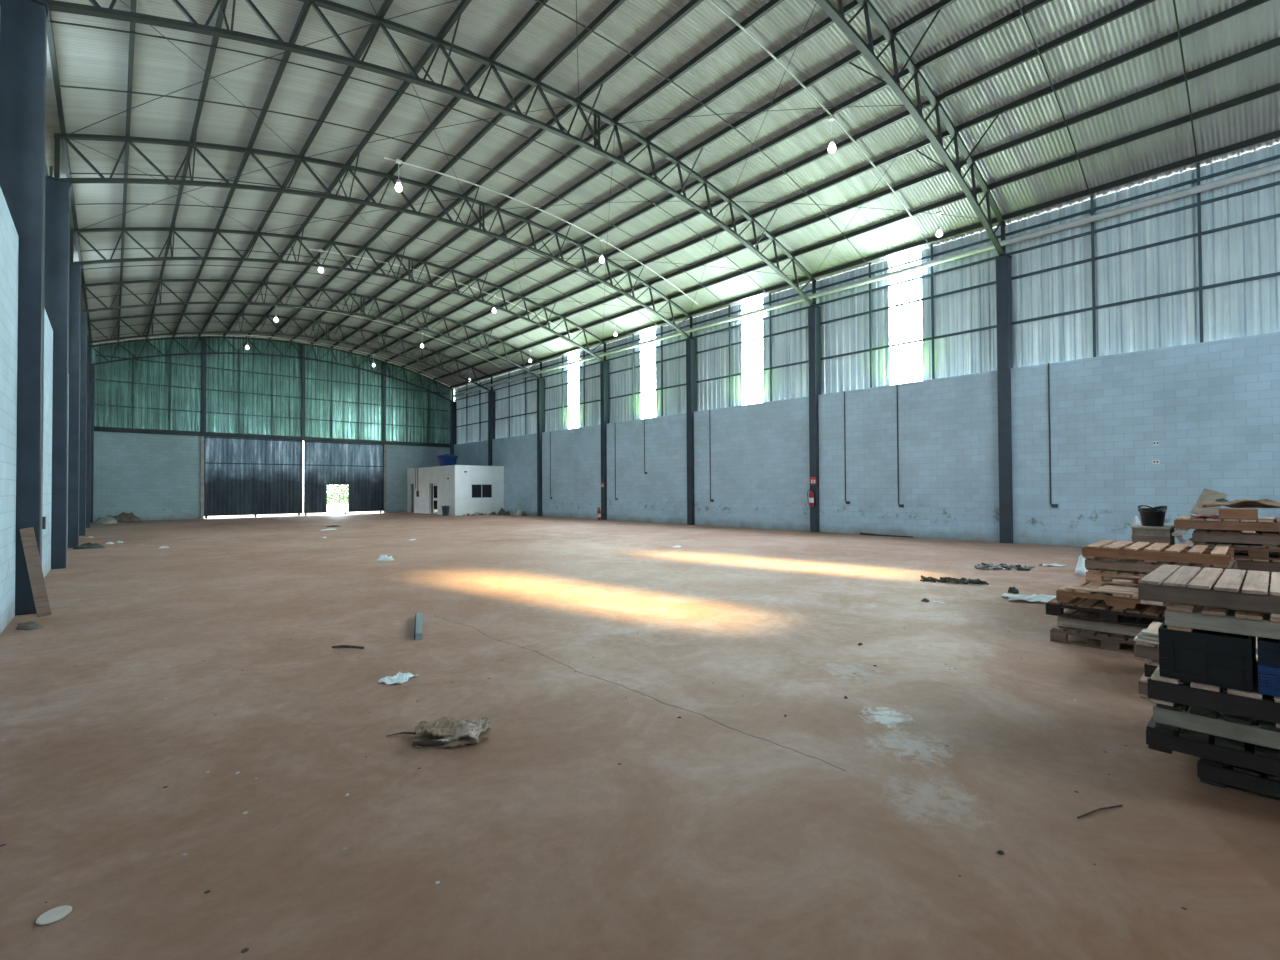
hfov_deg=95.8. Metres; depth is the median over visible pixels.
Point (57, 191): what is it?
steel column
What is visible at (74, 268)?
steel column
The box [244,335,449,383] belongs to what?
conduit
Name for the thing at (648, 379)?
window
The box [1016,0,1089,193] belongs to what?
rod
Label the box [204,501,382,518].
ground
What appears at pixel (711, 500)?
conduit
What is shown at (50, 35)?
purlin
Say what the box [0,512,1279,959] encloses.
floor
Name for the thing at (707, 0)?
rod
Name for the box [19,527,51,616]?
plank
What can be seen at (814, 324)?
steel column
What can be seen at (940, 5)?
purlin
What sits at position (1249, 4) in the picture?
purlin
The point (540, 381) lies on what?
steel column
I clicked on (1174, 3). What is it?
rod
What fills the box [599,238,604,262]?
hanging lamp
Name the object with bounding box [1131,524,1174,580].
wooden box
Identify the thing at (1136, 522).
scrap
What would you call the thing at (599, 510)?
fire extinguisher
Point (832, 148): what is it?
hanging lamp
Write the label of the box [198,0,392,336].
purlin
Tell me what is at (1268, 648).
plastic tray
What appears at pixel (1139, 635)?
board
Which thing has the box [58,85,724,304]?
rod
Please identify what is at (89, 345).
steel column
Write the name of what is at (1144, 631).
board
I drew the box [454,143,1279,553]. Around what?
wall
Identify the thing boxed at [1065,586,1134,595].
board
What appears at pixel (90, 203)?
rod
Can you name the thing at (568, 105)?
rod
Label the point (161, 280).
roof truss
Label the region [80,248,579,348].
rod
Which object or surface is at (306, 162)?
rod
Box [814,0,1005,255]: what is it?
roof truss
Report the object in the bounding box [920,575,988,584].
heap
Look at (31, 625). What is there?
lump
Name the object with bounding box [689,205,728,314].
rod
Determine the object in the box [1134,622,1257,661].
pallet
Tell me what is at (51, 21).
rod
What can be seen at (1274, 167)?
beam
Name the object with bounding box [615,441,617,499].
conduit
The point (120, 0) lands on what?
rod
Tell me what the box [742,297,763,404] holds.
window
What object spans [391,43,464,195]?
rod
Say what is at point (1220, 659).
plastic crate
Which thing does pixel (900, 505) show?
conduit
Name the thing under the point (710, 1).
conduit
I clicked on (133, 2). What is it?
purlin
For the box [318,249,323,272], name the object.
hanging lamp
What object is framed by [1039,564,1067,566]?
paper sheet
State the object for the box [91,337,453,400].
roof truss
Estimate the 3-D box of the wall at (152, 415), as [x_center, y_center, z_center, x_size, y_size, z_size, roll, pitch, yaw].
[-22.058,-3.364,37.837,20.820,11.366,0.320,0,-1,-42]
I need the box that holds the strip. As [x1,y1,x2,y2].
[860,532,912,537]
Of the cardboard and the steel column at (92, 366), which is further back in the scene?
the steel column at (92, 366)
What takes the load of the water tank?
on the cabin
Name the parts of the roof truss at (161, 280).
splice post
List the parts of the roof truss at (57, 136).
post, splice post, splice post, post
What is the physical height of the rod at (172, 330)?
1.807 m
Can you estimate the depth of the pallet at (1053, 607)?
5.87 m
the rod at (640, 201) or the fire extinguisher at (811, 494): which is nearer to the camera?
the rod at (640, 201)
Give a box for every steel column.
[0,0,48,615]
[44,175,71,568]
[67,262,81,547]
[79,311,87,535]
[86,343,91,527]
[90,365,94,522]
[450,401,455,454]
[488,391,494,465]
[537,378,544,515]
[600,361,609,519]
[685,338,696,524]
[807,305,820,531]
[994,254,1012,542]
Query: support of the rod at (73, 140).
attached to the roof truss at (57, 136)
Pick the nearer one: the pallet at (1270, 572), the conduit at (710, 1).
the pallet at (1270, 572)
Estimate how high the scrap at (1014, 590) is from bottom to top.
0.116 m
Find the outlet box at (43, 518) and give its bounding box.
[42,517,45,528]
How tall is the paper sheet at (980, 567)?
0.073 m
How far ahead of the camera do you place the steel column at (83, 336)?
21.63 m
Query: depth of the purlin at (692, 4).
15.11 m
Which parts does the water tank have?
lid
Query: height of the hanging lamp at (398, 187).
0.895 m
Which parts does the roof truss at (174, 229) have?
post, splice post, splice post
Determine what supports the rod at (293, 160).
attached to the roof truss at (174, 229)
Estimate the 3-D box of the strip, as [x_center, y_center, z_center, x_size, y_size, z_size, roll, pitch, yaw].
[8.236,1.849,19.408,0.120,0.081,1.804,0,-1,-42]
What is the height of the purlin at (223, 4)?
0.130 m
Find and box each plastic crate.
[1158,620,1255,692]
[1258,664,1279,696]
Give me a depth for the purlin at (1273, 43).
14.94 m
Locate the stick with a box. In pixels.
[332,645,363,648]
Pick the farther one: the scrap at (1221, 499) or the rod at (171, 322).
the rod at (171, 322)
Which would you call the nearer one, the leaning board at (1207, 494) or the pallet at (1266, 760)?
the pallet at (1266, 760)
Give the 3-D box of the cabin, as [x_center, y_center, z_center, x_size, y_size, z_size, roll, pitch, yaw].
[-13.013,0.714,40.289,3.490,3.180,8.060,0,-1,-42]
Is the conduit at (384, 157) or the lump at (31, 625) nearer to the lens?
the lump at (31, 625)
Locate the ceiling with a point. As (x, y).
(86, 56)
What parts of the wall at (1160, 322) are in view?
cladding post, cladding post, cladding post, cladding post, cladding post, cladding post, cladding post, cladding post, cladding post, cladding post, cladding post, cladding post, cladding post, cladding post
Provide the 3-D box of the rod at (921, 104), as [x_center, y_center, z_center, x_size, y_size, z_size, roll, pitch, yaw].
[3.196,-9.116,14.444,7.810,0.478,0.015,0,-1,10]
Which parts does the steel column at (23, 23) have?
cap plate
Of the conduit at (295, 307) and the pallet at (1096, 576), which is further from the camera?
the conduit at (295, 307)
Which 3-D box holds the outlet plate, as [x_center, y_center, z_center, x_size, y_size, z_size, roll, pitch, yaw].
[12.925,-0.454,14.497,0.026,0.100,0.140,0,-1,-42]
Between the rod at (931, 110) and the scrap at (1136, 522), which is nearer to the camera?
the scrap at (1136, 522)
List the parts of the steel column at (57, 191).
cap plate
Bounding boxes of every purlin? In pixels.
[47,10,92,345]
[117,0,136,341]
[146,0,227,338]
[173,3,309,336]
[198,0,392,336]
[223,0,471,336]
[246,0,548,337]
[269,0,625,338]
[290,0,703,340]
[311,0,783,343]
[330,0,859,347]
[349,0,956,351]
[367,0,1051,356]
[385,0,1155,361]
[402,0,1269,366]
[418,37,1279,372]
[434,83,1279,379]
[450,130,1279,387]
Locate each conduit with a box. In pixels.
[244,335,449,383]
[295,307,499,366]
[309,249,581,340]
[384,157,697,304]
[550,431,551,498]
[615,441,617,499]
[644,418,646,473]
[708,0,922,232]
[709,410,713,501]
[844,391,849,503]
[897,384,903,506]
[1048,363,1057,507]
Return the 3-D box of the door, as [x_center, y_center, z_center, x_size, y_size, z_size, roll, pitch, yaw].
[-22.066,-0.122,37.767,10.590,4.880,0.280,0,-1,-42]
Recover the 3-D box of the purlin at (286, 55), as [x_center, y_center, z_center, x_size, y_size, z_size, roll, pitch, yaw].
[-10.179,-8.611,15.063,0.070,0.130,49.720,0,-1,-42]
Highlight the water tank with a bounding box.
[437,454,457,465]
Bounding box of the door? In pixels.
[200,436,386,518]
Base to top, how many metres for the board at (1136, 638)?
0.022 m
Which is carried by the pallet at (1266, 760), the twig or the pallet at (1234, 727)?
the pallet at (1234, 727)
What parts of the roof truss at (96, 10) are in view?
splice post, splice post, post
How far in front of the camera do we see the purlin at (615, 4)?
15.24 m
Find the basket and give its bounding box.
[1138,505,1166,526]
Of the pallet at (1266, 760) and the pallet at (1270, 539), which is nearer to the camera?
the pallet at (1266, 760)
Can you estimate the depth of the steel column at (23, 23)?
7.83 m
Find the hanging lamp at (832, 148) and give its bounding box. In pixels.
[828,116,835,153]
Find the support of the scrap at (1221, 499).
on the cardboard sheet at (1264, 503)
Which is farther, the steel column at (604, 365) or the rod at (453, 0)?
the steel column at (604, 365)
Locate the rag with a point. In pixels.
(1197, 516)
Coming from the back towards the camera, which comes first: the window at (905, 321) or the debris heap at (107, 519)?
the debris heap at (107, 519)
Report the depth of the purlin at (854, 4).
15.31 m
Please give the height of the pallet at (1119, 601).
0.140 m
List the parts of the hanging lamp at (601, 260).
bulb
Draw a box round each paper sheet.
[377,672,417,684]
[973,566,1006,569]
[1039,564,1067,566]
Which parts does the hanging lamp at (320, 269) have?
bulb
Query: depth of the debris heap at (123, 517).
30.84 m
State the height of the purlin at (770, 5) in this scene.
0.130 m
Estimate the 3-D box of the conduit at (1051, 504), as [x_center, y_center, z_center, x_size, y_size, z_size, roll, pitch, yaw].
[11.461,-1.248,16.074,0.070,4.030,0.180,0,-1,-42]
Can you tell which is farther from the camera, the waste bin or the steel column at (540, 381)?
the waste bin
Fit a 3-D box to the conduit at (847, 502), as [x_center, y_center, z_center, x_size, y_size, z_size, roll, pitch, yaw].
[7.347,-1.160,20.577,0.070,4.030,0.180,0,-1,-42]
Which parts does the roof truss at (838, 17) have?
post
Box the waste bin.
[441,505,449,515]
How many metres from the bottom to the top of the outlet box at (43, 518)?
0.220 m
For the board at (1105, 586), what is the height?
0.018 m
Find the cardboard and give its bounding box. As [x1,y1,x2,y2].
[412,716,490,747]
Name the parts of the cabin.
door, pane, pane, pane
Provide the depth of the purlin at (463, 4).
14.77 m
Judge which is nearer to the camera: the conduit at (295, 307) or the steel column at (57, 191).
the steel column at (57, 191)
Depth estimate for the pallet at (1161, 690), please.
3.16 m
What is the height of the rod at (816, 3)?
0.478 m
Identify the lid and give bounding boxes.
[36,905,71,924]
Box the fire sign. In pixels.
[810,477,815,483]
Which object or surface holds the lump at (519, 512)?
on the floor
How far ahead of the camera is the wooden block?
6.38 m
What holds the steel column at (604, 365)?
on the floor
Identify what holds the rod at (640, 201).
attached to the roof truss at (96, 10)
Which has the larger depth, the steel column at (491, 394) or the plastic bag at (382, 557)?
the steel column at (491, 394)
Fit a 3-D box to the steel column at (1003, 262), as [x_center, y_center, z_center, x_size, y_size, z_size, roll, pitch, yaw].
[10.716,-2.358,16.973,0.410,8.385,0.360,0,-1,-42]
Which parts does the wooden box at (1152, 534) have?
box lid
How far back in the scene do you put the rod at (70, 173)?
17.08 m
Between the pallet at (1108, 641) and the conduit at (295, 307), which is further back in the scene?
the conduit at (295, 307)
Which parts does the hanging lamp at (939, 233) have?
brace rod, bulb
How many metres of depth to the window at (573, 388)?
33.35 m
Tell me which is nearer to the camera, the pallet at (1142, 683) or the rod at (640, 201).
the pallet at (1142, 683)
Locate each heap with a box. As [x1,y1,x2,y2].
[94,516,116,523]
[96,512,140,521]
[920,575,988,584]
[974,563,1035,570]
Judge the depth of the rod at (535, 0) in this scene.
13.99 m
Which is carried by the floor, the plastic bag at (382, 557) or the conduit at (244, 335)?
the plastic bag at (382, 557)
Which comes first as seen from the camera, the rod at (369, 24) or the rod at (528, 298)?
the rod at (369, 24)
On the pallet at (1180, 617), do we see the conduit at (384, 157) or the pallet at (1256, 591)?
the pallet at (1256, 591)
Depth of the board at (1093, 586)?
6.06 m
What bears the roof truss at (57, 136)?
on the steel column at (691, 363)
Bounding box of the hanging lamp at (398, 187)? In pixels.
[395,159,401,191]
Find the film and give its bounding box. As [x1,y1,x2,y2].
[1171,530,1193,545]
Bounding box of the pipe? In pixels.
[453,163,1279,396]
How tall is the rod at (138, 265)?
1.807 m
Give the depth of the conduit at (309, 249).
25.98 m
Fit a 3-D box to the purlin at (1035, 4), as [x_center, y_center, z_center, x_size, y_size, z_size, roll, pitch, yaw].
[-2.326,-9.040,22.244,0.070,0.130,49.720,0,-1,-42]
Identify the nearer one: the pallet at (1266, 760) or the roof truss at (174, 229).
the pallet at (1266, 760)
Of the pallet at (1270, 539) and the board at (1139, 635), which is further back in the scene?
the pallet at (1270, 539)
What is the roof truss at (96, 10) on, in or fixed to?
on the steel column at (814, 324)
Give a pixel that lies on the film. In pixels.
(1178, 534)
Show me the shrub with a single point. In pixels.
(339, 494)
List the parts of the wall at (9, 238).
cladding post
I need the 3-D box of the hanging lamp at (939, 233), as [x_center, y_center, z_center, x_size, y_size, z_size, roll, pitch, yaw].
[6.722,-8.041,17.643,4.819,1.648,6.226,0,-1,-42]
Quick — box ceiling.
[46,0,1279,389]
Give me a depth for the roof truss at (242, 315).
31.58 m
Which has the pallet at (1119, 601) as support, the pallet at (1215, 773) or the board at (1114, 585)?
the board at (1114, 585)
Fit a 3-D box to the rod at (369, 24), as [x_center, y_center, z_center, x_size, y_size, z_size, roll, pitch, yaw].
[-8.789,-8.172,11.896,7.720,1.282,0.014,0,-1,11]
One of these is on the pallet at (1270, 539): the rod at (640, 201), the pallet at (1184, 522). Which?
the pallet at (1184, 522)
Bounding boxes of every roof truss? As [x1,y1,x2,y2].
[41,0,815,305]
[54,125,692,337]
[70,218,605,360]
[81,273,541,377]
[87,310,492,390]
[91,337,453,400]
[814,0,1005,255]
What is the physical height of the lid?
0.008 m
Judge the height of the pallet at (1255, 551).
0.140 m
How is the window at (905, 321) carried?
in the wall at (1160, 322)
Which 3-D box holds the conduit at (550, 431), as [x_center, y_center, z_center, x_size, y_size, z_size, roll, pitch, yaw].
[-5.311,-0.889,34.434,0.070,4.030,0.180,0,-1,-42]
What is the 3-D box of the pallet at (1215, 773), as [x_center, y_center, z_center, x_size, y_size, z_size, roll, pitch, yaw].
[3.814,1.610,3.195,1.030,0.130,1.000,0,-1,-42]
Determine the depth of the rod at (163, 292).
27.36 m
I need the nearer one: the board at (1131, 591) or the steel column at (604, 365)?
the board at (1131, 591)
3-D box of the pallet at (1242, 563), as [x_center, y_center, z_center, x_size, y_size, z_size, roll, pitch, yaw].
[7.061,0.930,6.567,1.030,0.140,1.200,0,-1,-42]
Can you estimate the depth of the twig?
3.89 m
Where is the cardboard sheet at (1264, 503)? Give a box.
[1197,499,1279,507]
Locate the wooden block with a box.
[1219,508,1257,519]
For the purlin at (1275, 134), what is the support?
on the roof truss at (173, 338)
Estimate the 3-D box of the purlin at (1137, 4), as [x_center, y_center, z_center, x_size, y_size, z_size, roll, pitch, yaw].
[-1.453,-8.844,23.038,0.070,0.130,49.720,0,-1,-42]
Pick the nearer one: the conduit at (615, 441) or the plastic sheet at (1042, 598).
the plastic sheet at (1042, 598)
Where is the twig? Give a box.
[387,732,414,735]
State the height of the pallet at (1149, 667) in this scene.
0.140 m
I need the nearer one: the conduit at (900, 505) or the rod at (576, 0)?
the rod at (576, 0)
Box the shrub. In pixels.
[327,485,347,509]
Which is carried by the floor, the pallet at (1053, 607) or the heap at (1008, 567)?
the heap at (1008, 567)
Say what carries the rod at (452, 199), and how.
attached to the roof truss at (174, 229)
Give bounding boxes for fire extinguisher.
[597,508,600,519]
[807,489,813,505]
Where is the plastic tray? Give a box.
[1257,637,1279,666]
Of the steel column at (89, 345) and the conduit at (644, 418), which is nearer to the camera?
the steel column at (89, 345)
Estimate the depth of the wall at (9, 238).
7.29 m
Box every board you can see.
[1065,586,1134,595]
[1073,586,1128,591]
[1087,585,1137,590]
[1099,587,1137,593]
[1105,586,1137,589]
[1114,585,1137,588]
[1134,636,1158,644]
[1137,632,1257,654]
[1141,629,1257,650]
[1190,488,1226,515]
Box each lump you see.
[16,621,42,630]
[498,508,504,514]
[515,509,522,515]
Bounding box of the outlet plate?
[1152,460,1159,463]
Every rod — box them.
[49,20,764,291]
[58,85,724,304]
[68,24,372,134]
[70,173,656,324]
[73,140,257,232]
[74,203,628,333]
[80,160,295,229]
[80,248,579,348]
[82,265,557,354]
[86,292,519,365]
[91,330,461,383]
[92,322,474,379]
[120,0,299,156]
[243,304,504,371]
[263,199,455,232]
[304,105,572,157]
[306,162,392,250]
[384,0,456,20]
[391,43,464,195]
[427,258,577,262]
[500,201,725,209]
[528,298,685,315]
[535,0,865,261]
[576,0,578,101]
[606,132,614,255]
[608,259,804,277]
[618,104,931,123]
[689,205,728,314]
[707,0,927,242]
[730,3,816,199]
[813,110,931,276]
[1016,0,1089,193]
[1173,0,1197,160]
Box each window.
[568,352,578,428]
[641,330,655,418]
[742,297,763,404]
[889,250,922,384]
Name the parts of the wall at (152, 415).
cladding post, cladding post, gable post, cladding post, cladding post, gable post, cladding post, cladding post, gable post, cladding post, cladding post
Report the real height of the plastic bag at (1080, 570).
0.390 m
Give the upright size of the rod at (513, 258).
0.478 m
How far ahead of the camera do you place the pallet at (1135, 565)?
6.17 m
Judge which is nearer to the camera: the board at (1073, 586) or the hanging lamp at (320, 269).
the board at (1073, 586)
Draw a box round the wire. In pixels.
[1077,805,1122,817]
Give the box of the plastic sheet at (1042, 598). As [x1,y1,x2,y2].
[1000,593,1055,602]
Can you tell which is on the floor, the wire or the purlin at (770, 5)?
the wire
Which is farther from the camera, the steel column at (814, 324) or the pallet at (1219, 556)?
the steel column at (814, 324)
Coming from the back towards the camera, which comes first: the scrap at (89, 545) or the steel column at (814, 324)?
the steel column at (814, 324)
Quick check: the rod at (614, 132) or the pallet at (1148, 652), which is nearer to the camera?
the pallet at (1148, 652)
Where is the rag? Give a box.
[1190,515,1221,518]
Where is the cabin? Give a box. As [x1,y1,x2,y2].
[407,465,503,515]
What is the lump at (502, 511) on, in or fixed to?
on the floor
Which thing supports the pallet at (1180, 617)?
on the plastic crate at (1220, 659)
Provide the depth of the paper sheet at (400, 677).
4.99 m
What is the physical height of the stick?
0.035 m
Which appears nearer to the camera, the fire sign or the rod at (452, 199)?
the rod at (452, 199)
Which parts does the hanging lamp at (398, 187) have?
bulb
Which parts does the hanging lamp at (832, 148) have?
bulb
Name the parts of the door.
frame, wicket frame, frame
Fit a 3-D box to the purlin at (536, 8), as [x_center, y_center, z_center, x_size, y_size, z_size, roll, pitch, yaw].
[-7.564,-9.193,17.463,0.070,0.130,49.720,0,-1,-42]
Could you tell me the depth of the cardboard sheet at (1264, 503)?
6.50 m
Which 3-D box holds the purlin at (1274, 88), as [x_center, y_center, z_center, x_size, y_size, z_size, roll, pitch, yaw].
[1.171,-7.949,25.417,0.070,0.130,49.720,0,-1,-42]
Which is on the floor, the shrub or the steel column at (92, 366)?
the steel column at (92, 366)
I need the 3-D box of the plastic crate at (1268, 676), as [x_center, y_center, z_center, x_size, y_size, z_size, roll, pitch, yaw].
[3.767,1.049,3.129,0.865,0.150,0.570,0,-1,-42]
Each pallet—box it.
[1046,592,1165,627]
[1050,625,1136,653]
[1056,577,1169,609]
[1057,601,1164,636]
[1082,540,1233,567]
[1085,557,1236,574]
[1086,569,1146,585]
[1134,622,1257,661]
[1138,564,1279,617]
[1138,674,1225,697]
[1144,660,1158,679]
[1146,706,1279,780]
[1147,655,1279,727]
[1153,683,1279,749]
[1165,603,1279,639]
[1174,515,1279,532]
[1188,538,1279,560]
[1192,529,1279,546]
[1197,712,1279,798]
[1233,551,1279,571]
[1237,569,1273,574]
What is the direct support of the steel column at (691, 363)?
on the floor
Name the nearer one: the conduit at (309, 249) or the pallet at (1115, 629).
the pallet at (1115, 629)
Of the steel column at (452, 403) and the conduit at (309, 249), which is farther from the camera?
the steel column at (452, 403)
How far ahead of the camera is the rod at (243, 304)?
32.57 m
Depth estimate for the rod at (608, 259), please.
22.26 m
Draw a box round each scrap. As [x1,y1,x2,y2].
[73,542,104,548]
[1008,587,1018,593]
[1133,515,1140,525]
[1215,498,1227,501]
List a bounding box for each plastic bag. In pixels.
[377,555,393,561]
[1075,555,1086,575]
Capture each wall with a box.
[0,164,68,633]
[91,336,453,521]
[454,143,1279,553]

